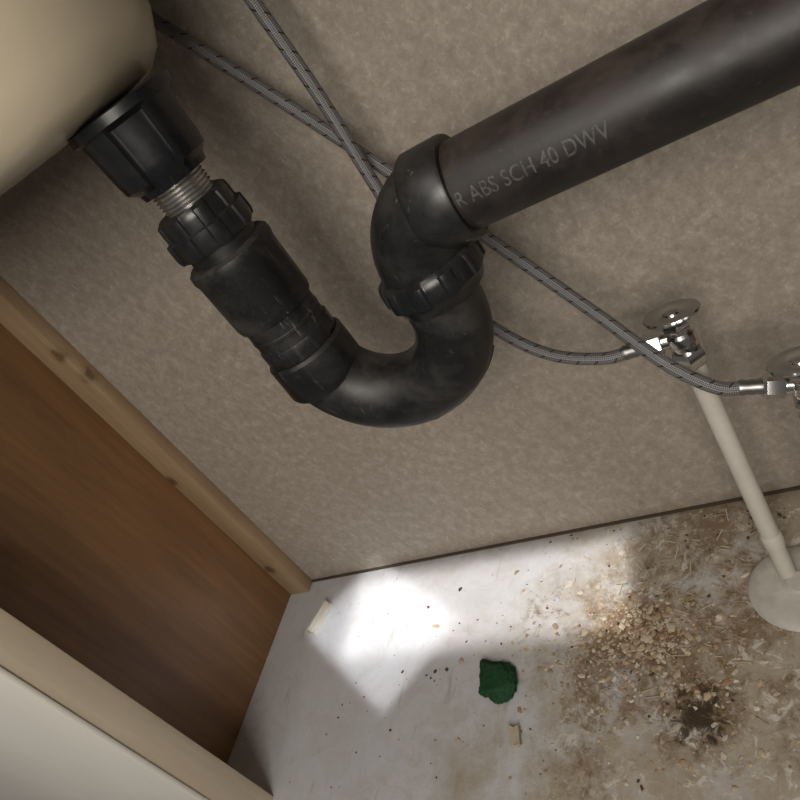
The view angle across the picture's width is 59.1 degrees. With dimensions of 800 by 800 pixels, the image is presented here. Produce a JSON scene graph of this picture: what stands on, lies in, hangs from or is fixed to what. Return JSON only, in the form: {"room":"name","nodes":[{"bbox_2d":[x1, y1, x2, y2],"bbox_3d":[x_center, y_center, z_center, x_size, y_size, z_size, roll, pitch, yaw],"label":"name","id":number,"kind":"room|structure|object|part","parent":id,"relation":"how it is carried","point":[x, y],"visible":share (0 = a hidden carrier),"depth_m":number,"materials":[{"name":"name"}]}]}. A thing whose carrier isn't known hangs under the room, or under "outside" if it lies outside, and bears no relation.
{"room":"under-sink cabinet","nodes":[
{"label":"under-sink cabinet","id":0,"kind":"room"},
{"bbox_2d":[0,608,272,799],"bbox_3d":[-0.166,0.154,0.489,1.580,0.880,0.043,-18,34,30],"label":"frame","id":1,"kind":"object","parent":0,"point":[67,733],"visible":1,"depth_m":0.66,"materials":[{"name":"beige wood"}]},
{"bbox_3d":[-0.364,-0.259,0.370,1.600,0.020,0.360,-18,34,30],"label":"countertop","id":2,"kind":"structure","parent":1,"relation":"on","visible":0},
{"bbox_2d":[0,0,157,195],"bbox_3d":[-0.307,-0.177,0.395,0.370,0.174,0.229,-18,34,30],"label":"sink basin","id":3,"kind":"object","parent":2,"relation":"in","point":[64,63],"visible":0.88,"depth_m":0.32,"materials":[{"name":"beige ceramic"}]},
{"bbox_2d":[67,0,799,427],"bbox_3d":[0.153,-0.145,0.296,0.639,0.260,0.066,-18,34,30],"label":"drain","id":4,"kind":"object","parent":3,"relation":"attached to","point":[714,61],"visible":1,"depth_m":0.36,"materials":[{"name":"plastic"}]},
{"bbox_2d":[0,323,290,763],"bbox_3d":[-0.388,0.097,0.730,0.016,0.800,0.285,-18,34,30],"label":"panel","id":5,"kind":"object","parent":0,"point":[102,556],"depth_m":0.79,"materials":[{"name":"brown wood"}]},
{"bbox_2d":[0,0,799,579],"bbox_3d":[0.082,-0.150,0.575,1.130,0.800,0.020,-18,34,30],"label":"wall","id":6,"kind":"structure","parent":0,"point":[710,216],"depth_m":0.63,"materials":[{"name":"painted drywall"},{"name":"plaster"}]},
{"bbox_2d":[0,276,311,594],"bbox_3d":[-0.344,-0.006,0.808,0.035,0.780,0.018,-18,34,30],"label":"trim","id":7,"kind":"structure","parent":6,"relation":"attached to","point":[17,315],"depth_m":0.83,"materials":[{"name":"brown wood"}]},
{"bbox_2d":[312,485,799,581],"bbox_3d":[0.290,0.118,0.744,1.004,0.003,0.002,-18,34,30],"label":"trim","id":8,"kind":"structure","parent":6,"relation":"attached to","point":[783,490],"depth_m":0.80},
{"bbox_2d":[227,490,799,799],"bbox_3d":[0.249,0.228,0.651,1.071,0.018,0.300,-18,34,30],"label":"floor","id":9,"kind":"structure","parent":0,"point":[291,740],"depth_m":0.71,"materials":[{"name":"white laminate"}]},
{"bbox_2d":[305,600,333,634],"bbox_3d":[-0.108,0.285,0.927,0.020,0.011,0.044,-4,43,44],"label":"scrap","id":10,"kind":"object","parent":9,"relation":"on","point":[324,609],"visible":1,"depth_m":0.92,"materials":[{"name":"beige wood"}]},
{"bbox_2d":[478,659,517,704],"bbox_3d":[0.098,0.281,0.708,0.045,0.013,0.048,-18,34,30],"label":"pad","id":11,"kind":"object","parent":9,"relation":"on","point":[498,680],"visible":1,"depth_m":0.70,"materials":[{"name":"green fabric"}]},
{"bbox_2d":[507,725,521,747],"bbox_3d":[0.107,0.313,0.656,0.012,0.007,0.019,-25,31,20],"label":"chip","id":12,"kind":"object","parent":9,"relation":"on","point":[514,732],"visible":1,"depth_m":0.66,"materials":[{"name":"beige wood"}]},
{"bbox_2d":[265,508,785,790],"bbox_3d":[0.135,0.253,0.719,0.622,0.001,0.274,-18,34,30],"label":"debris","id":13,"kind":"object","parent":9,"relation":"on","point":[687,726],"visible":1,"depth_m":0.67,"materials":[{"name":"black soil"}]},
{"bbox_2d":[432,508,799,789],"bbox_3d":[0.172,0.245,0.690,0.523,0.002,0.294,-18,34,30],"label":"debris","id":14,"kind":"object","parent":9,"relation":"on","point":[638,626],"visible":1,"depth_m":0.65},
{"bbox_2d":[691,364,799,631],"bbox_3d":[0.278,0.068,0.547,0.087,0.276,0.087,-18,34,30],"label":"riser pipe","id":15,"kind":"object","parent":9,"relation":"on","point":[774,583],"visible":1,"depth_m":0.59,"materials":[{"name":"white plastic"}]},
{"bbox_2d":[621,298,707,370],"bbox_3d":[0.186,-0.041,0.491,0.060,0.047,0.027,-18,34,30],"label":"shutoff valve","id":16,"kind":"object","parent":15,"relation":"attached to","point":[679,335],"visible":1,"depth_m":0.48,"materials":[{"name":"silver metal"}]},
{"bbox_2d":[244,0,624,364],"bbox_3d":[-0.013,-0.194,0.435,0.143,0.484,0.018,-3,43,45],"label":"supply hose","id":17,"kind":"object","parent":16,"relation":"attached to","point":[258,8],"visible":0.7,"depth_m":0.48,"materials":[{"name":"grey metal"}]},
{"bbox_2d":[659,332,670,350],"bbox_3d":[0.186,-0.041,0.491,0.008,0.013,0.013,-18,34,30],"label":"outlet","id":18,"kind":"object","parent":16,"relation":"attached to","point":[664,337],"depth_m":0.49,"materials":[{"name":"silver metal"}]},
{"bbox_3d":[0.183,-0.058,0.477,0.039,0.006,0.027,-18,34,30],"label":"handle","id":19,"kind":"part","parent":16,"relation":"part of","materials":[{"name":"silver metal"}]},
{"bbox_3d":[0.361,0.070,0.500,0.090,0.232,0.087,-18,34,30],"label":"riser pipe","id":20,"kind":"object","parent":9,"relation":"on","visible":0},
{"bbox_2d":[738,346,799,417],"bbox_3d":[0.254,-0.007,0.460,0.060,0.047,0.027,-18,34,30],"label":"shutoff valve","id":21,"kind":"object","parent":20,"relation":"attached to","point":[782,379],"visible":1,"depth_m":0.45,"materials":[{"name":"silver metal"}]},
{"bbox_2d":[152,10,739,395],"bbox_3d":[-0.026,-0.183,0.467,0.349,0.520,0.047,-6,41,43],"label":"supply hose","id":22,"kind":"object","parent":21,"relation":"attached to","point":[707,384],"visible":0.85,"depth_m":0.49,"materials":[{"name":"grey metal"}]},
{"bbox_3d":[0.252,-0.024,0.445,0.039,0.006,0.027,-18,34,30],"label":"handle","id":23,"kind":"part","parent":21,"relation":"part of","materials":[{"name":"silver metal"}]},
{"bbox_2d":[786,377,794,394],"bbox_3d":[0.253,-0.010,0.458,0.011,0.015,0.013,-18,34,30],"label":"outlet","id":24,"kind":"object","parent":21,"relation":"attached to","point":[790,381],"depth_m":0.45,"materials":[{"name":"silver metal"}]}
]}

